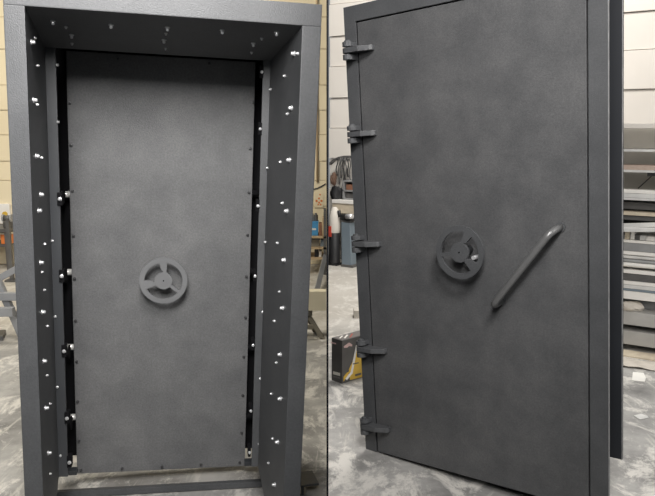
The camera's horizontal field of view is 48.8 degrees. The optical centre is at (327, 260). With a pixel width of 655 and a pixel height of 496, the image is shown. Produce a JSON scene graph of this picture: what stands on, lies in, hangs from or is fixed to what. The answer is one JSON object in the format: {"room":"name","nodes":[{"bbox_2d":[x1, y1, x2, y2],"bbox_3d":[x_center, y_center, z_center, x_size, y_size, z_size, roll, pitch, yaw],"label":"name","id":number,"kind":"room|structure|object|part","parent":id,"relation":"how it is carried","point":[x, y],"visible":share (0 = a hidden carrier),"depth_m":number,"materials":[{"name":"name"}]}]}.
{"room":"metal fabrication workshop","nodes":[
{"label":"metal fabrication workshop","id":0,"kind":"room"},
{"bbox_2d":[0,0,325,263],"bbox_3d":[-4.001,-2.178,8.560,7.998,4.500,0.120,0,10,0],"label":"wall","id":1,"kind":"structure","parent":0,"point":[5,175],"depth_m":8.62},
{"bbox_2d":[0,204,11,223],"bbox_3d":[-3.925,-0.570,8.762,0.160,0.240,0.075,0,10,0],"label":"switch box","id":2,"kind":"object","parent":1,"relation":"attached to","point":[5,209],"visible":0.57,"depth_m":8.73,"materials":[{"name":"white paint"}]},
{"bbox_2d":[316,0,317,181],"bbox_3d":[-0.123,-2.417,8.441,0.027,2.987,0.028,0,10,0],"label":"conduit","id":3,"kind":"object","parent":1,"relation":"attached to","point":[316,0],"visible":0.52,"depth_m":8.62,"materials":[{"name":"brown metal"}]},
{"bbox_2d":[314,193,323,206],"bbox_3d":[-0.103,-0.736,8.759,0.110,0.180,0.020,0,10,0],"label":"notice","id":4,"kind":"object","parent":1,"relation":"attached to","point":[318,197],"visible":1,"depth_m":8.75,"materials":[{"name":"beige paper"}]},
{"bbox_2d":[0,258,654,495],"bbox_3d":[0.000,0.936,4.232,18.000,0.100,14.000,0,10,0],"label":"floor","id":5,"kind":"structure","parent":0,"point":[354,469],"depth_m":3.69,"materials":[{"name":"concrete"}]},
{"bbox_2d":[0,330,5,340],"bbox_3d":[-2.738,0.602,5.700,0.350,0.040,0.200,-3,11,-17],"label":"steel offcut","id":6,"kind":"object","parent":5,"relation":"on","point":[2,332],"visible":1,"depth_m":5.72,"materials":[{"name":"grey metal"}]},
{"bbox_2d":[0,224,13,269],"bbox_3d":[-3.901,-0.148,8.533,0.476,0.513,0.450,0,10,0],"label":"workbench","id":7,"kind":"object","parent":5,"relation":"on","point":[2,230],"visible":0.07,"depth_m":8.33,"materials":[{"name":"metal"}]},
{"bbox_2d":[0,224,12,232],"bbox_3d":[-3.901,-0.381,8.492,0.476,0.040,0.450,0,10,0],"label":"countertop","id":8,"kind":"structure","parent":7,"relation":"on","point":[2,230],"depth_m":8.30,"materials":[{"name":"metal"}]},
{"bbox_3d":[-3.688,-0.095,8.355,0.050,0.473,0.050,0,10,0],"label":"leg","id":9,"kind":"part","parent":7,"relation":"part of","materials":[{"name":"metal"}]},
{"bbox_2d":[0,231,13,243],"bbox_3d":[-3.723,-0.271,8.425,0.130,0.131,0.180,0,10,0],"label":"crate","id":10,"kind":"object","parent":7,"relation":"on","point":[1,234],"visible":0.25,"depth_m":8.35,"materials":[{"name":"plastic"}]},
{"bbox_2d":[1,214,14,281],"bbox_3d":[-3.454,-0.138,7.849,0.120,0.735,0.120,0,10,0],"label":"grinder","id":11,"kind":"object","parent":5,"relation":"on","point":[7,219],"visible":0.83,"depth_m":7.82,"materials":[{"name":"metal"}]},
{"bbox_3d":[-3.454,-0.460,7.791,0.070,0.060,0.060,0,10,0],"label":"motor","id":12,"kind":"part","parent":11,"relation":"part of","materials":[{"name":"metal"}]},
{"bbox_2d":[0,266,17,335],"bbox_3d":[-2.798,0.316,5.685,0.901,0.588,0.479,0,10,0],"label":"trestle","id":13,"kind":"object","parent":5,"relation":"on","point":[6,297],"visible":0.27,"depth_m":5.59,"materials":[{"name":"grey paint"}]},
{"bbox_3d":[-2.663,0.394,5.486,0.565,0.080,0.060,0,10,0],"label":"rail","id":14,"kind":"part","parent":13,"relation":"part of","materials":[{"name":"grey metal"}]},
{"bbox_3d":[-2.673,0.275,5.587,0.650,0.060,0.060,0,10,0],"label":"rail","id":15,"kind":"part","parent":13,"relation":"part of","materials":[{"name":"grey metal"}]},
{"bbox_2d":[300,470,318,494],"bbox_3d":[-0.095,1.023,3.326,0.082,0.050,0.130,-3,11,-15],"label":"channel","id":16,"kind":"object","parent":5,"relation":"on","point":[308,478],"visible":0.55,"depth_m":3.30,"materials":[{"name":"black metal"}]},
{"bbox_2d":[308,311,323,338],"bbox_3d":[-0.228,0.498,5.748,0.401,0.240,0.324,0,10,0],"label":"sawhorse","id":17,"kind":"object","parent":5,"relation":"on","point":[313,326],"visible":0.33,"depth_m":5.69,"materials":[{"name":"metal"}]},
{"bbox_2d":[308,289,325,310],"bbox_3d":[-0.160,0.307,5.692,0.297,0.152,0.104,0,10,0],"label":"steel beam","id":18,"kind":"structure","parent":17,"relation":"on","point":[317,297],"depth_m":5.64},
{"bbox_2d":[311,208,325,274],"bbox_3d":[-0.149,-0.229,8.392,0.269,0.723,0.400,0,10,0],"label":"storage shelf","id":19,"kind":"object","parent":5,"relation":"on","point":[313,257],"visible":0.2,"depth_m":8.21,"materials":[{"name":"wood"}]},
{"bbox_2d":[312,220,318,235],"bbox_3d":[-0.149,-0.381,8.324,0.094,0.159,0.208,0,10,0],"label":"storage bin","id":20,"kind":"object","parent":19,"relation":"on","point":[314,223],"visible":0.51,"depth_m":8.22,"materials":[{"name":"blue plastic"}]},
{"bbox_2d":[311,238,319,246],"bbox_3d":[-0.142,-0.225,8.352,0.112,0.095,0.208,0,10,0],"label":"bin","id":21,"kind":"object","parent":19,"relation":"on","point":[315,242],"visible":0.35,"depth_m":8.25,"materials":[{"name":"metal"}]},
{"bbox_2d":[315,249,318,256],"bbox_3d":[-0.126,-0.104,8.373,0.046,0.091,0.200,0,10,0],"label":"box","id":22,"kind":"object","parent":19,"relation":"on","point":[316,250],"visible":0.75,"depth_m":8.28,"materials":[{"name":"black rubber"}]},
{"bbox_2d":[319,222,321,235],"bbox_3d":[-0.082,-0.368,8.326,0.034,0.132,0.200,0,10,0],"label":"box","id":23,"kind":"object","parent":19,"relation":"on","point":[320,223],"visible":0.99,"depth_m":8.23,"materials":[{"name":"brown cardboard"}]},
{"bbox_2d":[320,238,323,246],"bbox_3d":[-0.052,-0.216,8.354,0.060,0.075,0.200,0,10,0],"label":"box","id":24,"kind":"object","parent":19,"relation":"on","point":[321,239],"visible":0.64,"depth_m":8.26,"materials":[{"name":"metal"}]},
{"bbox_2d":[322,216,323,235],"bbox_3d":[-0.040,-0.402,8.320,0.041,0.201,0.200,0,10,0],"label":"box","id":25,"kind":"object","parent":19,"relation":"on","point":[322,216],"visible":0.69,"depth_m":8.22,"materials":[{"name":"beige cardboard"}]},
{"bbox_3d":[-0.030,-0.196,8.210,0.030,0.723,0.030,0,10,0],"label":"post","id":26,"kind":"part","parent":19,"relation":"part of","materials":[{"name":"metal"}]},
{"bbox_2d":[315,254,325,288],"bbox_3d":[-0.074,0.156,7.612,0.057,0.256,1.203,1,10,5],"label":"bar","id":27,"kind":"object","parent":5,"relation":"on","point":[323,262],"visible":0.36,"depth_m":7.64,"materials":[{"name":"grey paint"}]},
{"bbox_2d":[329,207,341,265],"bbox_3d":[0.084,-0.299,8.809,0.148,0.713,0.159,6,12,32],"label":"shop vacuum","id":28,"kind":"object","parent":5,"relation":"on","point":[334,220],"visible":0.82,"depth_m":8.76,"materials":[{"name":"black plastic"}]},
{"bbox_2d":[332,199,353,259],"bbox_3d":[0.441,-0.349,8.876,0.727,0.788,0.300,6,12,32],"label":"workbench","id":29,"kind":"object","parent":5,"relation":"on","point":[346,206],"visible":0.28,"depth_m":8.80,"materials":[{"name":"white paint"}]},
{"bbox_2d":[330,186,342,198],"bbox_3d":[0.110,-0.849,8.960,0.200,0.168,0.152,6,12,32],"label":"heap","id":30,"kind":"object","parent":29,"relation":"on","point":[336,192],"visible":0.98,"depth_m":8.91,"materials":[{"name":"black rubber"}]},
{"bbox_2d":[330,172,336,185],"bbox_3d":[0.076,-1.010,8.922,0.065,0.166,0.099,6,12,32],"label":"glove","id":31,"kind":"object","parent":30,"relation":"on","point":[333,177],"visible":1,"depth_m":8.89,"materials":[{"name":"brown leather"}]},
{"bbox_2d":[332,199,352,203],"bbox_3d":[0.441,-0.717,8.810,0.727,0.040,0.300,6,12,32],"label":"countertop","id":32,"kind":"structure","parent":29,"relation":"on","point":[341,201],"depth_m":8.80,"materials":[{"name":"white paint"}]},
{"bbox_2d":[346,193,352,197],"bbox_3d":[0.298,-0.804,8.887,0.100,0.059,0.100,6,12,32],"label":"box","id":33,"kind":"object","parent":32,"relation":"on","point":[348,195],"visible":0.58,"depth_m":8.85,"materials":[{"name":"metal"}]},
{"bbox_2d":[342,179,352,199],"bbox_3d":[0.333,-0.874,8.888,0.225,0.238,0.200,6,12,32],"label":"shelf","id":34,"kind":"object","parent":29,"relation":"on","point":[348,181],"visible":0.32,"depth_m":8.86,"materials":[{"name":"grey metal"}]},
{"bbox_2d":[346,184,352,189],"bbox_3d":[0.306,-0.905,8.864,0.120,0.069,0.100,6,12,32],"label":"box","id":35,"kind":"object","parent":34,"relation":"on","point":[348,186],"visible":0.5,"depth_m":8.83,"materials":[{"name":"brown cardboard"}]},
{"bbox_2d":[331,330,361,383],"bbox_3d":[0.159,0.635,4.801,0.271,0.292,0.108,-9,14,-42],"label":"carton","id":36,"kind":"object","parent":5,"relation":"on","point":[346,366],"visible":0.83,"depth_m":4.72,"materials":[{"name":"black cardboard"}]},
{"bbox_2d":[333,371,339,378],"bbox_3d":[0.059,0.749,4.729,0.045,0.044,0.049,0,10,0],"label":"print","id":37,"kind":"object","parent":36,"relation":"attached to","point":[336,374],"depth_m":4.73},
{"bbox_3d":[0.153,0.494,4.769,0.228,0.001,0.080,-9,14,-42],"label":"panel","id":38,"kind":"part","parent":36,"relation":"part of","materials":[{"name":"cardboard"}]},
{"bbox_3d":[0.199,0.657,4.772,0.162,0.259,0.001,-9,14,-42],"label":"amber panel","id":39,"kind":"part","parent":36,"relation":"part of","materials":[{"name":"yellow cardboard"}]},
{"bbox_2d":[341,222,356,267],"bbox_3d":[0.270,-0.195,8.728,0.170,0.538,0.145,6,12,32],"label":"stand","id":40,"kind":"object","parent":5,"relation":"on","point":[347,229],"visible":0.75,"depth_m":8.69,"materials":[{"name":"metal"}]},
{"bbox_2d":[337,210,353,222],"bbox_3d":[0.227,-0.530,8.672,0.233,0.142,0.145,6,12,32],"label":"grinder","id":41,"kind":"object","parent":40,"relation":"on","point":[347,218],"visible":0.94,"depth_m":8.66,"materials":[{"name":"metal"}]},
{"bbox_2d":[353,308,358,317],"bbox_3d":[0.306,0.463,6.387,0.150,0.070,0.110,0,10,0],"label":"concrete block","id":42,"kind":"object","parent":5,"relation":"on","point":[355,310],"visible":0.44,"depth_m":6.33,"materials":[{"name":"grey concrete"}]},
{"bbox_2d":[623,123,654,328],"bbox_3d":[2.792,-0.171,5.279,1.960,1.710,0.620,6,12,32],"label":"rack","id":43,"kind":"object","parent":5,"relation":"on","point":[639,139],"visible":0.02,"depth_m":5.71,"materials":[{"name":"grey metal"}]},
{"bbox_2d":[625,232,630,238],"bbox_3d":[2.226,-0.192,5.348,0.030,0.056,0.070,6,12,32],"label":"offcut","id":44,"kind":"object","parent":43,"relation":"on","point":[627,234],"visible":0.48,"depth_m":5.32,"materials":[{"name":"beige wood"}]},
{"bbox_2d":[630,232,636,239],"bbox_3d":[2.257,-0.193,5.327,0.030,0.066,0.070,6,12,32],"label":"offcut","id":45,"kind":"object","parent":43,"relation":"on","point":[632,236],"visible":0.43,"depth_m":5.30,"materials":[{"name":"white paint"}]},
{"bbox_2d":[634,233,641,239],"bbox_3d":[2.285,-0.177,5.312,0.040,0.039,0.070,6,12,32],"label":"offcut","id":46,"kind":"object","parent":43,"relation":"on","point":[637,235],"visible":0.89,"depth_m":5.28,"materials":[{"name":"metal"}]},
{"bbox_2d":[623,325,654,347],"bbox_3d":[2.665,0.604,5.199,1.640,0.103,0.160,6,12,32],"label":"beam","id":47,"kind":"structure","parent":43,"relation":"on","point":[632,335],"depth_m":5.35,"materials":[{"name":"metal"}]},
{"bbox_2d":[623,309,654,327],"bbox_3d":[2.663,0.460,5.169,1.640,0.098,0.150,6,12,32],"label":"beam","id":48,"kind":"structure","parent":43,"relation":"on","point":[645,318],"depth_m":5.32,"materials":[{"name":"metal"}]},
{"bbox_2d":[623,301,643,310],"bbox_3d":[2.265,0.337,5.369,0.170,0.070,0.104,6,12,32],"label":"rag","id":49,"kind":"object","parent":48,"relation":"on","point":[627,305],"visible":0.88,"depth_m":5.35,"materials":[{"name":"fabric"}]},
{"bbox_2d":[623,290,654,301],"bbox_3d":[2.671,0.290,5.151,1.640,0.060,0.140,6,12,32],"label":"beam","id":50,"kind":"structure","parent":43,"relation":"on","point":[635,295],"depth_m":5.31,"materials":[{"name":"grey metal"}]},
{"bbox_2d":[623,288,654,292],"bbox_3d":[2.660,0.253,5.128,1.640,0.015,0.100,6,12,32],"label":"bar","id":51,"kind":"object","parent":50,"relation":"on","point":[628,289],"visible":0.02,"depth_m":5.31,"materials":[{"name":"metal"}]},
{"bbox_2d":[623,284,654,290],"bbox_3d":[2.652,0.232,5.111,1.640,0.028,0.071,6,12,32],"label":"tube","id":52,"kind":"object","parent":51,"relation":"on","point":[624,285],"visible":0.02,"depth_m":5.30,"materials":[{"name":"metal"}]},
{"bbox_2d":[623,280,654,286],"bbox_3d":[2.652,0.203,5.106,1.640,0.027,0.071,6,12,32],"label":"tube","id":53,"kind":"object","parent":52,"relation":"on","point":[630,282],"visible":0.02,"depth_m":5.30,"materials":[{"name":"white paint"}]},
{"bbox_2d":[623,273,654,282],"bbox_3d":[2.687,0.153,5.152,1.640,0.047,0.200,6,12,32],"label":"channel","id":54,"kind":"object","parent":53,"relation":"on","point":[626,276],"visible":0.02,"depth_m":5.29,"materials":[{"name":"metal"}]},
{"bbox_2d":[623,266,654,275],"bbox_3d":[2.687,0.112,5.145,1.640,0.027,0.200,6,12,32],"label":"bar","id":55,"kind":"object","parent":54,"relation":"on","point":[633,270],"visible":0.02,"depth_m":5.31,"materials":[{"name":"white paint"}]},
{"bbox_2d":[623,262,654,268],"bbox_3d":[2.642,0.077,5.067,1.640,0.033,0.034,6,12,32],"label":"tube","id":56,"kind":"object","parent":55,"relation":"on","point":[626,264],"visible":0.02,"depth_m":5.28,"materials":[{"name":"white paint"}]},
{"bbox_2d":[623,258,654,264],"bbox_3d":[2.648,0.047,5.072,1.640,0.027,0.028,6,12,32],"label":"tube","id":57,"kind":"object","parent":56,"relation":"on","point":[624,259],"visible":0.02,"depth_m":5.29,"materials":[{"name":"grey metal"}]},
{"bbox_2d":[623,254,654,260],"bbox_3d":[2.646,0.018,5.063,1.640,0.028,0.028,6,12,32],"label":"tube","id":58,"kind":"object","parent":57,"relation":"on","point":[624,255],"visible":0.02,"depth_m":5.28,"materials":[{"name":"metal"}]},
{"bbox_2d":[623,250,654,256],"bbox_3d":[2.665,-0.018,5.087,1.640,0.026,0.120,6,12,32],"label":"bar","id":59,"kind":"object","parent":58,"relation":"on","point":[624,251],"visible":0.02,"depth_m":5.27,"materials":[{"name":"white paint"}]},
{"bbox_2d":[623,242,654,252],"bbox_3d":[2.687,-0.069,5.113,1.640,0.057,0.200,6,12,32],"label":"channel","id":60,"kind":"object","parent":59,"relation":"on","point":[627,246],"visible":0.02,"depth_m":5.26,"materials":[{"name":"grey metal"}]},
{"bbox_2d":[623,298,654,309],"bbox_3d":[2.741,0.375,5.279,1.640,0.082,0.118,6,12,32],"label":"beam","id":61,"kind":"structure","parent":43,"relation":"on","point":[648,305],"depth_m":5.43,"materials":[{"name":"grey metal"}]},
{"bbox_3d":[2.960,0.082,5.574,1.740,1.047,0.015,6,12,32],"label":"panel","id":62,"kind":"part","parent":43,"relation":"part of","materials":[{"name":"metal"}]},
{"bbox_2d":[624,164,654,169],"bbox_3d":[2.689,-0.637,5.015,1.640,0.033,0.190,6,12,32],"label":"plank","id":63,"kind":"object","parent":43,"relation":"on","point":[626,166],"visible":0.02,"depth_m":5.20,"materials":[{"name":"brown wood"}]},
{"bbox_2d":[624,215,654,220],"bbox_3d":[2.695,-0.276,5.088,1.640,0.031,0.130,6,12,32],"label":"bar","id":64,"kind":"object","parent":43,"relation":"on","point":[626,217],"visible":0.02,"depth_m":5.27,"materials":[{"name":"metal"}]},
{"bbox_2d":[624,210,654,216],"bbox_3d":[2.684,-0.305,5.066,1.640,0.025,0.130,6,12,32],"label":"bar","id":65,"kind":"object","parent":64,"relation":"on","point":[626,212],"visible":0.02,"depth_m":5.27,"materials":[{"name":"beige wood"}]},
{"bbox_2d":[624,200,654,209],"bbox_3d":[2.708,-0.364,5.094,1.640,0.051,0.120,6,12,32],"label":"channel","id":66,"kind":"object","parent":65,"relation":"on","point":[641,205],"visible":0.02,"depth_m":5.29,"materials":[{"name":"metal"}]},
{"bbox_2d":[624,193,654,198],"bbox_3d":[2.671,-0.434,5.021,1.640,0.030,0.140,6,12,32],"label":"bar","id":67,"kind":"object","parent":43,"relation":"on","point":[631,195],"visible":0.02,"depth_m":5.21,"materials":[{"name":"metal"}]},
{"bbox_2d":[624,189,654,193],"bbox_3d":[2.660,-0.459,5.000,1.640,0.024,0.100,6,12,32],"label":"bar","id":68,"kind":"object","parent":67,"relation":"on","point":[642,191],"visible":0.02,"depth_m":5.21,"materials":[{"name":"white paint"}]},
{"bbox_2d":[624,227,654,231],"bbox_3d":[2.329,-0.219,5.122,0.800,0.084,0.035,6,12,32],"label":"tube","id":69,"kind":"object","parent":43,"relation":"on","point":[626,229],"visible":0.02,"depth_m":5.17,"materials":[{"name":"metal"}]},
{"bbox_2d":[624,222,654,226],"bbox_3d":[2.391,-0.257,5.122,0.798,0.108,0.034,6,12,32],"label":"tube","id":70,"kind":"object","parent":43,"relation":"on","point":[653,223],"visible":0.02,"depth_m":5.20,"materials":[{"name":"metal"}]},
{"bbox_2d":[624,232,654,244],"bbox_3d":[2.776,-0.132,5.242,1.740,0.017,0.530,6,12,32],"label":"shelf","id":71,"kind":"object","parent":43,"relation":"attached to","point":[643,233],"depth_m":5.28,"materials":[{"name":"grey metal"}]},
{"bbox_2d":[624,197,654,200],"bbox_3d":[2.776,-0.438,5.187,1.740,0.016,0.530,6,12,32],"label":"shelf","id":72,"kind":"object","parent":43,"relation":"attached to","point":[625,198],"depth_m":5.20,"materials":[{"name":"metal"}]},
{"bbox_2d":[624,169,654,172],"bbox_3d":[2.776,-0.635,5.152,1.740,0.016,0.530,6,12,32],"label":"shelf","id":73,"kind":"object","parent":43,"relation":"attached to","point":[641,171],"depth_m":5.17,"materials":[{"name":"metal"}]},
{"bbox_2d":[624,148,654,151],"bbox_3d":[2.776,-0.780,5.126,1.740,0.016,0.530,6,12,32],"label":"shelf","id":74,"kind":"object","parent":43,"relation":"attached to","point":[625,149],"depth_m":5.18,"materials":[{"name":"metal"}]},
{"bbox_2d":[624,123,654,128],"bbox_3d":[2.776,-0.951,5.095,1.740,0.034,0.530,6,12,32],"label":"shelf","id":75,"kind":"object","parent":43,"relation":"attached to","point":[643,125],"depth_m":5.14,"materials":[{"name":"grey metal"}]},
{"bbox_3d":[2.960,-0.727,5.429,1.740,0.596,0.015,6,12,32],"label":"panel","id":76,"kind":"part","parent":43,"relation":"part of","materials":[{"name":"grey metal"}]},
{"bbox_2d":[640,235,646,239],"bbox_3d":[2.316,-0.170,5.293,0.040,0.033,0.070,6,12,32],"label":"offcut","id":77,"kind":"object","parent":43,"relation":"on","point":[642,237],"visible":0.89,"depth_m":5.27,"materials":[{"name":"metal"}]},
{"bbox_2d":[646,235,654,240],"bbox_3d":[2.362,-0.163,5.265,0.060,0.030,0.070,6,12,32],"label":"offcut","id":78,"kind":"object","parent":43,"relation":"on","point":[648,238],"visible":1,"depth_m":5.24,"materials":[{"name":"white paint"}]},
{"bbox_2d":[623,357,654,370],"bbox_3d":[2.354,0.733,4.954,1.201,0.041,0.240,6,12,32],"label":"sheet","id":79,"kind":"object","parent":5,"relation":"on","point":[629,362],"visible":0.44,"depth_m":5.05,"materials":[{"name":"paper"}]},
{"bbox_2d":[623,349,654,360],"bbox_3d":[2.582,0.731,5.089,1.640,0.022,0.150,6,12,32],"label":"plank","id":80,"kind":"object","parent":5,"relation":"on","point":[626,353],"visible":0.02,"depth_m":5.25,"materials":[{"name":"beige wood"}]},
{"bbox_2d":[632,372,645,381],"bbox_3d":[2.080,0.776,4.830,0.090,0.003,0.190,4,11,20],"label":"paper scrap","id":81,"kind":"object","parent":5,"relation":"on","point":[637,376],"visible":1,"depth_m":4.81,"materials":[{"name":"white paper"}]},
{"bbox_2d":[634,414,648,419],"bbox_3d":[1.804,0.897,4.155,0.080,0.003,0.060,-4,11,-23],"label":"paper scrap","id":82,"kind":"object","parent":5,"relation":"on","point":[639,416],"visible":1,"depth_m":4.15,"materials":[{"name":"paper"}]},
{"bbox_2d":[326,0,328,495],"bbox_3d":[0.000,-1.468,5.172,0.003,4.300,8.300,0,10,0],"label":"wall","id":83,"kind":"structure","parent":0,"point":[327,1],"depth_m":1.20,"materials":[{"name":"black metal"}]},
{"bbox_2d":[3,0,321,495],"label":"door","id":84,"kind":"structure","parent":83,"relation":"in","point":[162,152],"depth_m":3.01,"materials":[{"name":"black metal"}]},
{"bbox_3d":[-0.715,-0.038,3.283,0.993,1.953,0.030,0,12,-11],"label":"door","id":85,"kind":"part","parent":84,"relation":"part of","materials":[{"name":"black metal"}]},
{"bbox_2d":[342,0,623,495],"bbox_3d":[0.687,-0.157,3.262,1.391,2.396,0.466,8,13,38],"label":"door","id":86,"kind":"structure","parent":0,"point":[486,140],"depth_m":3.10,"materials":[{"name":"black metal"}]},
{"bbox_3d":[0.751,0.993,3.491,0.980,0.088,0.210,4,11,41],"label":"sill","id":87,"kind":"part","parent":86,"relation":"part of","materials":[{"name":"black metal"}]},
{"bbox_3d":[0.809,0.029,2.960,0.301,0.360,0.095,4,11,41],"label":"pull handle","id":88,"kind":"part","parent":86,"relation":"part of","materials":[{"name":"grey metal"}]},
{"bbox_2d":[329,0,654,257],"bbox_3d":[3.312,-1.850,7.016,7.745,4.400,0.120,6,12,32],"label":"wall","id":89,"kind":"structure","parent":0,"point":[639,15],"depth_m":7.20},
{"bbox_2d":[329,156,350,164],"bbox_3d":[0.217,-1.249,8.981,0.377,0.121,0.140,6,12,32],"label":"rack","id":90,"kind":"object","parent":89,"relation":"attached to","point":[331,162],"visible":0.64,"depth_m":8.98,"materials":[{"name":"metal"}]},
{"bbox_2d":[338,157,340,183],"bbox_3d":[0.146,-1.114,8.955,0.042,0.328,0.016,6,12,32],"label":"hanging cord","id":91,"kind":"object","parent":90,"relation":"hanging from","point":[340,157],"visible":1,"depth_m":8.95,"materials":[{"name":"rubber"}]},
{"bbox_2d":[340,157,342,177],"bbox_3d":[0.173,-1.148,8.931,0.040,0.257,0.016,6,12,32],"label":"hanging cord","id":92,"kind":"object","parent":90,"relation":"hanging from","point":[342,157],"visible":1,"depth_m":8.93,"materials":[{"name":"rubber"}]},
{"bbox_2d":[342,157,344,185],"bbox_3d":[0.197,-1.098,8.924,0.039,0.353,0.016,6,12,32],"label":"hanging cord","id":93,"kind":"object","parent":90,"relation":"hanging from","point":[343,157],"visible":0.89,"depth_m":8.91,"materials":[{"name":"black rubber"}]},
{"bbox_2d":[344,157,346,179],"bbox_3d":[0.225,-1.126,8.901,0.039,0.288,0.016,6,12,32],"label":"hanging cord","id":94,"kind":"object","parent":90,"relation":"hanging from","point":[344,157],"visible":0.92,"depth_m":8.89,"materials":[{"name":"rubber"}]}
]}

